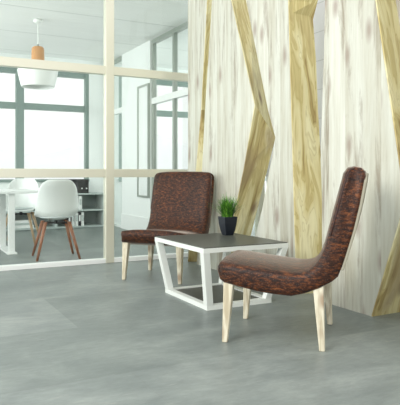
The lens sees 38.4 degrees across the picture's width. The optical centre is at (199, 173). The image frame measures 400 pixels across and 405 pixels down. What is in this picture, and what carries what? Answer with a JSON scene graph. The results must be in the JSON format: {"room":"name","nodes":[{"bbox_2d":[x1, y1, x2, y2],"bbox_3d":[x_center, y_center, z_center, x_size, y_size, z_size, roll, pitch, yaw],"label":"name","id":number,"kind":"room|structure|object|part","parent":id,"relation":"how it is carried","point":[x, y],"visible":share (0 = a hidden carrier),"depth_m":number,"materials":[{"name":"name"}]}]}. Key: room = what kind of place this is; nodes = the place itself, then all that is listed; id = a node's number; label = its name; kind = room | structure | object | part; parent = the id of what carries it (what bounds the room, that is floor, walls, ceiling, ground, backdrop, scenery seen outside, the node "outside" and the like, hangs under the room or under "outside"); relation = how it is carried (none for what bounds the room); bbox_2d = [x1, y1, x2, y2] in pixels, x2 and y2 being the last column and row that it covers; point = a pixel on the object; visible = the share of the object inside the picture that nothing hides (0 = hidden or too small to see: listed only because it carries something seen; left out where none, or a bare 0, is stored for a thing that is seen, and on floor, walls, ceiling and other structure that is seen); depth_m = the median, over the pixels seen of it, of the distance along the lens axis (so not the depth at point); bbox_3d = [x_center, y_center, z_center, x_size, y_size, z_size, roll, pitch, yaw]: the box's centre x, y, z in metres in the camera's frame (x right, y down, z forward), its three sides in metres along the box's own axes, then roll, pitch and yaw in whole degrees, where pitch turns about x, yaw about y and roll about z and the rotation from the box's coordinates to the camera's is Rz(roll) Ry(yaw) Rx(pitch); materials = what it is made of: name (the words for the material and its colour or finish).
{"room":"office waiting area","nodes":[
{"label":"office waiting area","id":0,"kind":"room"},
{"bbox_2d":[0,0,187,69],"bbox_3d":[-1.475,-2.080,8.115,13.000,0.120,4.280,0,0,-28],"label":"ceiling","id":1,"kind":"structure","parent":0,"point":[68,29],"depth_m":7.88,"materials":[{"name":"white paint"}]},
{"bbox_2d":[17,18,57,89],"bbox_3d":[-2.118,-1.577,7.514,0.516,0.885,0.516,0,0,-28],"label":"pendant lamp","id":2,"kind":"object","parent":1,"relation":"hanging from","point":[29,78],"visible":0.73,"depth_m":7.37,"materials":[{"name":"white"}]},
{"bbox_3d":[-2.118,-1.272,7.514,0.516,0.275,0.516,0,0,-28],"label":"lamp shade","id":3,"kind":"part","parent":2,"relation":"part of","materials":[{"name":"white"}]},
{"bbox_2d":[0,53,265,223],"bbox_3d":[-2.513,-0.550,10.072,13.000,2.940,0.150,0,0,-28],"label":"wall","id":4,"kind":"structure","parent":0,"point":[96,82],"depth_m":10.35,"materials":[{"name":"white paint"}]},
{"bbox_2d":[0,67,88,181],"bbox_3d":[-4.940,-0.825,8.739,6.662,1.930,0.130,0,0,-28],"label":"window","id":5,"kind":"structure","parent":4,"relation":"in","point":[18,105],"depth_m":9.79,"materials":[{"name":"grey metal"}]},
{"bbox_3d":[-4.941,0.115,8.739,6.660,0.050,0.130,0,0,-28],"label":"sill","id":6,"kind":"part","parent":5,"relation":"part of","materials":[{"name":"grey metal"}]},
{"bbox_2d":[119,76,265,181],"bbox_3d":[0.430,-0.825,11.588,4.380,1.930,0.130,0,0,-28],"label":"window","id":7,"kind":"structure","parent":4,"relation":"in","point":[160,113],"depth_m":10.92,"materials":[{"name":"grey metal"}]},
{"bbox_2d":[122,40,151,217],"bbox_3d":[-0.996,-0.550,9.241,0.100,2.940,1.220,0,0,-28],"label":"wall","id":8,"kind":"structure","parent":0,"point":[140,57],"depth_m":9.32,"materials":[{"name":"white paint"}]},
{"bbox_2d":[114,56,121,227],"bbox_3d":[-1.460,-0.550,10.114,0.070,2.940,0.722,0,0,-28],"label":"window","id":9,"kind":"structure","parent":8,"relation":"in","point":[117,111],"depth_m":10.00,"materials":[{"name":"silver metal"}]},
{"bbox_3d":[-1.465,-1.990,10.124,0.060,0.060,0.700,0,0,-28],"label":"head rail","id":10,"kind":"part","parent":9,"relation":"part of","materials":[{"name":"silver metal"}]},
{"bbox_2d":[121,214,149,229],"bbox_3d":[-1.047,0.795,9.213,0.016,0.250,1.220,0,0,-28],"label":"baseboard","id":11,"kind":"structure","parent":8,"relation":"attached to","point":[128,222],"depth_m":9.24,"materials":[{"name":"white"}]},
{"bbox_2d":[137,83,149,197],"bbox_3d":[-0.874,-0.505,8.864,0.034,1.730,0.440,0,0,-28],"label":"whiteboard","id":12,"kind":"object","parent":8,"relation":"attached to","point":[143,91],"visible":1,"depth_m":8.85,"materials":[{"name":"white"}]},
{"bbox_3d":[-0.867,-0.500,8.867,0.018,1.680,0.380,0,0,-28],"label":"panel","id":13,"kind":"part","parent":12,"relation":"part of","materials":[{"name":"white"}]},
{"bbox_2d":[151,21,187,191],"bbox_3d":[-0.181,-0.550,7.703,0.070,2.940,2.224,0,0,-28],"label":"window","id":14,"kind":"structure","parent":8,"relation":"in","point":[175,94],"depth_m":8.02,"materials":[{"name":"silver metal"}]},
{"bbox_3d":[-0.692,-0.542,8.666,0.060,2.835,0.044,0,0,-28],"label":"post","id":15,"kind":"part","parent":14,"relation":"part of","materials":[{"name":"silver metal"}]},
{"bbox_3d":[-0.185,-1.990,7.712,0.060,0.060,2.200,0,0,-28],"label":"head rail","id":16,"kind":"part","parent":14,"relation":"part of","materials":[{"name":"silver metal"}]},
{"bbox_3d":[-0.349,-0.542,8.021,0.060,2.835,0.044,0,0,-28],"label":"post","id":17,"kind":"part","parent":14,"relation":"part of","materials":[{"name":"silver metal"}]},
{"bbox_2d":[0,221,399,404],"bbox_3d":[0.569,0.950,4.263,13.000,0.060,13.000,0,0,-28],"label":"floor","id":18,"kind":"structure","parent":0,"point":[78,334],"depth_m":3.16,"materials":[{"name":"concrete"}]},
{"bbox_2d":[0,189,37,254],"bbox_3d":[-3.141,0.557,6.541,2.480,0.725,0.940,0,0,-28],"label":"meeting table","id":19,"kind":"object","parent":18,"relation":"on","point":[10,249],"visible":0.96,"depth_m":6.61,"materials":[{"name":"white plastic"}]},
{"bbox_3d":[-2.461,0.562,7.168,0.070,0.675,0.070,0,0,-28],"label":"leg","id":20,"kind":"part","parent":19,"relation":"part of","materials":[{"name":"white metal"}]},
{"bbox_3d":[-2.175,0.562,6.629,0.070,0.675,0.070,0,0,-28],"label":"leg","id":21,"kind":"part","parent":19,"relation":"part of","materials":[{"name":"white metal"}]},
{"bbox_2d":[6,178,40,243],"bbox_3d":[-2.416,0.490,7.769,0.476,0.861,0.507,0,0,-6],"label":"shell chair","id":22,"kind":"object","parent":18,"relation":"on","point":[23,202],"visible":0.77,"depth_m":7.94,"materials":[{"name":"white plastic"}]},
{"bbox_3d":[-2.223,0.720,7.603,0.176,0.400,0.043,0,0,35],"label":"leg","id":23,"kind":"part","parent":22,"relation":"part of","materials":[{"name":"brown wood"}]},
{"bbox_3d":[-2.258,0.720,7.938,0.043,0.400,0.176,0,0,43],"label":"leg","id":24,"kind":"part","parent":22,"relation":"part of","materials":[{"name":"brown wood"}]},
{"bbox_2d":[6,192,103,231],"bbox_3d":[-2.751,0.623,9.550,2.290,0.595,0.450,0,0,-28],"label":"bookshelf","id":25,"kind":"object","parent":18,"relation":"on","point":[92,202],"visible":0.4,"depth_m":9.96,"materials":[{"name":"grey wood"}]},
{"bbox_2d":[15,225,33,227],"bbox_3d":[-2.919,0.853,9.409,0.340,0.045,0.260,0,0,-28],"label":"document folder","id":26,"kind":"object","parent":25,"relation":"on","point":[18,226],"visible":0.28,"depth_m":9.30,"materials":[{"name":"white paper"}]},
{"bbox_2d":[15,223,32,225],"bbox_3d":[-2.919,0.812,9.409,0.320,0.035,0.250,0,0,-28],"label":"document folder","id":27,"kind":"object","parent":26,"relation":"on","point":[16,224],"visible":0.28,"depth_m":9.29,"materials":[{"name":"grey"}]},
{"bbox_2d":[15,219,28,222],"bbox_3d":[-2.919,0.772,9.409,0.300,0.045,0.240,0,0,-28],"label":"document folder","id":28,"kind":"object","parent":27,"relation":"on","point":[16,220],"visible":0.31,"depth_m":9.31,"materials":[{"name":"white paper"}]},
{"bbox_3d":[-2.852,0.613,9.742,2.290,0.525,0.015,0,0,-28],"label":"panel","id":29,"kind":"part","parent":25,"relation":"part of","materials":[{"name":"grey wood"}]},
{"bbox_2d":[71,215,74,225],"bbox_3d":[-2.183,0.762,9.766,0.046,0.225,0.239,0,0,-28],"label":"ring binder","id":30,"kind":"object","parent":25,"relation":"on","point":[73,217],"visible":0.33,"depth_m":9.66,"materials":[{"name":"white paper"}]},
{"bbox_2d":[58,179,88,192],"bbox_3d":[-2.168,0.207,9.849,0.440,0.235,0.346,0,0,-28],"label":"printer","id":31,"kind":"object","parent":25,"relation":"on","point":[82,185],"visible":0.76,"depth_m":9.75,"materials":[{"name":"black plastic"}]},
{"bbox_2d":[75,212,77,225],"bbox_3d":[-2.130,0.762,9.794,0.046,0.225,0.239,0,0,-28],"label":"ring binder","id":32,"kind":"object","parent":25,"relation":"on","point":[76,215],"visible":0.44,"depth_m":9.69,"materials":[{"name":"white paper"}]},
{"bbox_2d":[78,212,80,225],"bbox_3d":[-2.086,0.762,9.818,0.046,0.225,0.239,0,0,-28],"label":"ring binder","id":33,"kind":"object","parent":25,"relation":"on","point":[79,213],"visible":0.55,"depth_m":9.71,"materials":[{"name":"grey"}]},
{"bbox_2d":[78,196,81,209],"bbox_3d":[-2.074,0.487,9.824,0.052,0.225,0.239,0,0,-28],"label":"ring binder","id":34,"kind":"object","parent":25,"relation":"on","point":[79,197],"visible":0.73,"depth_m":9.72,"materials":[{"name":"white plastic"}]},
{"bbox_2d":[81,212,83,225],"bbox_3d":[-2.042,0.762,9.841,0.046,0.225,0.239,0,0,-28],"label":"ring binder","id":35,"kind":"object","parent":25,"relation":"on","point":[82,213],"visible":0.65,"depth_m":9.74,"materials":[{"name":"white paper"}]},
{"bbox_2d":[31,180,80,260],"bbox_3d":[-1.587,0.490,6.339,0.476,0.861,0.507,0,0,-22],"label":"shell chair","id":36,"kind":"object","parent":18,"relation":"on","point":[56,200],"visible":1,"depth_m":6.16,"materials":[{"name":"white plastic"}]},
{"bbox_3d":[-1.818,0.720,6.446,0.176,0.400,0.043,0,0,19],"label":"leg","id":37,"kind":"part","parent":36,"relation":"part of","materials":[{"name":"brown wood"}]},
{"bbox_3d":[-1.692,0.720,6.133,0.043,0.400,0.176,0,0,27],"label":"leg","id":38,"kind":"part","parent":36,"relation":"part of","materials":[{"name":"brown wood"}]},
{"bbox_3d":[-1.593,0.522,6.354,0.271,0.055,0.271,0,0,-22],"label":"under frame","id":39,"kind":"part","parent":36,"relation":"part of","materials":[{"name":"black plastic"}]},
{"bbox_3d":[-1.494,0.720,6.576,0.043,0.400,0.176,0,0,27],"label":"leg","id":40,"kind":"part","parent":36,"relation":"part of","materials":[{"name":"brown wood"}]},
{"bbox_3d":[-1.368,0.720,6.263,0.176,0.400,0.043,0,0,19],"label":"leg","id":41,"kind":"part","parent":36,"relation":"part of","materials":[{"name":"brown wood"}]},
{"bbox_2d":[121,171,214,283],"bbox_3d":[-0.282,0.448,5.232,0.600,0.945,0.804,0,0,22],"label":"lounge chair","id":42,"kind":"object","parent":18,"relation":"on","point":[179,205],"visible":0.79,"depth_m":5.38,"materials":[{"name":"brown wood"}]},
{"bbox_3d":[-0.643,0.756,5.020,0.056,0.328,0.064,0,0,22],"label":"leg","id":43,"kind":"part","parent":42,"relation":"part of","materials":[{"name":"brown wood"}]},
{"bbox_3d":[-0.465,0.751,5.476,0.068,0.338,0.064,0,0,22],"label":"leg","id":44,"kind":"part","parent":42,"relation":"part of","materials":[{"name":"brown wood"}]},
{"bbox_3d":[-0.172,0.756,4.828,0.056,0.328,0.064,0,0,22],"label":"leg","id":45,"kind":"part","parent":42,"relation":"part of","materials":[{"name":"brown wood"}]},
{"bbox_2d":[188,0,211,261],"bbox_3d":[0.101,-0.550,5.882,0.250,2.940,0.510,0,0,-28],"label":"panel","id":46,"kind":"object","parent":18,"relation":"on","point":[199,11],"visible":0.38,"depth_m":5.87,"materials":[{"name":"white wood"}]},
{"bbox_2d":[155,233,287,310],"bbox_3d":[0.139,0.704,4.301,0.688,0.433,0.804,0,0,-28],"label":"coffee table","id":47,"kind":"object","parent":18,"relation":"on","point":[207,296],"visible":0.94,"depth_m":4.15,"materials":[{"name":"white metal"}]},
{"bbox_3d":[-0.278,0.706,4.471,0.156,0.364,0.069,0,0,18],"label":"leg","id":48,"kind":"part","parent":47,"relation":"part of","materials":[{"name":"white metal"}]},
{"bbox_3d":[0.046,0.706,3.861,0.069,0.364,0.156,0,0,16],"label":"leg","id":49,"kind":"part","parent":47,"relation":"part of","materials":[{"name":"white metal"}]},
{"bbox_3d":[0.120,0.904,4.292,0.433,0.016,0.586,0,0,-28],"label":"panel","id":50,"kind":"part","parent":47,"relation":"part of","materials":[{"name":"grey laminate"}]},
{"bbox_3d":[0.120,0.904,4.292,0.525,0.032,0.678,0,0,-28],"label":"frame","id":51,"kind":"part","parent":47,"relation":"part of","materials":[{"name":"white metal"}]},
{"bbox_3d":[0.139,0.508,4.301,0.688,0.031,0.804,0,0,-28],"label":"frame","id":52,"kind":"part","parent":47,"relation":"part of","materials":[{"name":"white metal"}]},
{"bbox_3d":[0.213,0.706,4.732,0.067,0.364,0.186,0,0,30],"label":"leg","id":53,"kind":"part","parent":47,"relation":"part of","materials":[{"name":"white metal"}]},
{"bbox_2d":[207,192,242,235],"bbox_3d":[0.228,0.312,4.569,0.359,0.349,0.326,0,0,-11],"label":"potted grass","id":54,"kind":"object","parent":47,"relation":"on","point":[227,221],"depth_m":4.55,"materials":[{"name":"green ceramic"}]},
{"bbox_2d":[218,216,236,235],"bbox_3d":[0.221,0.413,4.588,0.116,0.148,0.116,0,0,-28],"label":"pot","id":55,"kind":"object","parent":54,"relation":"attached to","point":[227,224],"depth_m":4.55,"materials":[{"name":"black ceramic"}]},
{"bbox_3d":[0.537,0.706,4.122,0.186,0.364,0.067,0,0,4],"label":"leg","id":56,"kind":"part","parent":47,"relation":"part of","materials":[{"name":"white metal"}]},
{"bbox_2d":[197,0,274,269],"bbox_3d":[0.331,-0.550,5.448,0.250,2.940,1.076,0,0,-28],"label":"panel","id":57,"kind":"object","parent":18,"relation":"on","point":[239,136],"visible":0.77,"depth_m":5.26,"materials":[{"name":"white wood"}]},
{"bbox_2d":[246,0,321,293],"bbox_3d":[0.695,-0.550,4.760,0.250,2.940,1.109,0,0,-28],"label":"panel","id":58,"kind":"object","parent":18,"relation":"on","point":[282,30],"visible":0.86,"depth_m":4.54,"materials":[{"name":"white wood"}]},
{"bbox_2d":[218,166,368,351],"bbox_3d":[0.548,0.438,3.305,0.804,0.964,0.594,0,0,17],"label":"lounge chair","id":59,"kind":"object","parent":18,"relation":"on","point":[249,270],"visible":1,"depth_m":3.02,"materials":[{"name":"brown fabric"}]},
{"bbox_3d":[0.158,0.752,3.159,0.064,0.335,0.056,0,0,17],"label":"leg","id":60,"kind":"part","parent":59,"relation":"part of","materials":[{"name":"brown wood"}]},
{"bbox_3d":[0.304,0.752,3.642,0.064,0.335,0.056,0,0,17],"label":"leg","id":61,"kind":"part","parent":59,"relation":"part of","materials":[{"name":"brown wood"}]},
{"bbox_3d":[0.624,0.748,3.012,0.064,0.345,0.068,0,0,17],"label":"leg","id":62,"kind":"part","parent":59,"relation":"part of","materials":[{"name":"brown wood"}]},
{"bbox_3d":[0.774,0.748,3.506,0.064,0.345,0.068,0,0,17],"label":"leg","id":63,"kind":"part","parent":59,"relation":"part of","materials":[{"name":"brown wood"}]},
{"bbox_2d":[321,0,399,316],"bbox_3d":[1.216,-0.550,3.897,0.360,2.940,0.788,0,0,-28],"label":"panel","id":64,"kind":"object","parent":18,"relation":"on","point":[361,97],"visible":0.93,"depth_m":3.75,"materials":[{"name":"white wood"}]},
{"bbox_2d":[396,0,399,23],"bbox_3d":[1.415,-0.550,3.403,0.250,2.940,0.811,0,0,-28],"label":"panel","id":65,"kind":"object","parent":18,"relation":"on","point":[397,1],"visible":1,"depth_m":3.52,"materials":[{"name":"beige wood"}]},
{"bbox_2d":[266,0,324,185],"bbox_3d":[1.880,-0.550,4.886,0.100,2.940,4.470,0,0,-28],"label":"wall","id":66,"kind":"structure","parent":0,"point":[319,15],"depth_m":5.98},
{"bbox_2d":[0,0,264,270],"bbox_3d":[-2.573,-0.600,5.122,7.546,3.040,0.080,0,0,-28],"label":"window","id":67,"kind":"structure","parent":66,"relation":"in","point":[108,70],"depth_m":5.94,"materials":[{"name":"beige wood"}]},
{"bbox_3d":[-2.214,-1.073,5.312,2.774,0.086,0.070,0,0,-28],"label":"rail","id":68,"kind":"part","parent":67,"relation":"part of","materials":[{"name":"beige wood"}]},
{"bbox_3d":[-2.214,-0.009,5.312,2.774,0.087,0.070,0,0,-28],"label":"rail","id":69,"kind":"part","parent":67,"relation":"part of","materials":[{"name":"beige wood"}]},
{"bbox_3d":[-2.214,0.897,5.312,2.774,0.045,0.080,0,0,-28],"label":"rail","id":70,"kind":"part","parent":67,"relation":"part of","materials":[{"name":"white wood"}]},
{"bbox_3d":[-0.948,-0.600,5.983,0.092,3.040,0.080,0,0,-28],"label":"post","id":71,"kind":"part","parent":67,"relation":"part of","materials":[{"name":"beige wood"}]},
{"bbox_3d":[-0.315,-1.073,6.319,1.342,0.086,0.070,0,0,-28],"label":"rail","id":72,"kind":"part","parent":67,"relation":"part of","materials":[{"name":"beige wood"}]},
{"bbox_3d":[-0.315,-0.009,6.319,1.342,0.087,0.070,0,0,-28],"label":"rail","id":73,"kind":"part","parent":67,"relation":"part of","materials":[{"name":"beige wood"}]},
{"bbox_3d":[-0.315,0.897,6.319,1.342,0.045,0.080,0,0,-28],"label":"rail","id":74,"kind":"part","parent":67,"relation":"part of","materials":[{"name":"white metal"}]},
{"bbox_3d":[0.716,-0.600,6.866,0.092,3.040,0.080,0,0,-28],"label":"post","id":75,"kind":"part","parent":67,"relation":"part of","materials":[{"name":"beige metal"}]},
{"label":"outside","id":76,"kind":"structure","parent":0,"visible":0},
{"bbox_2d":[0,135,265,178],"bbox_3d":[-23.065,0.616,75.493,110.000,12.608,35.000,0,0,-28],"label":"hills","id":77,"kind":"structure","parent":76,"point":[72,157],"depth_m":71.15,"materials":[{"name":"white"}]}
]}

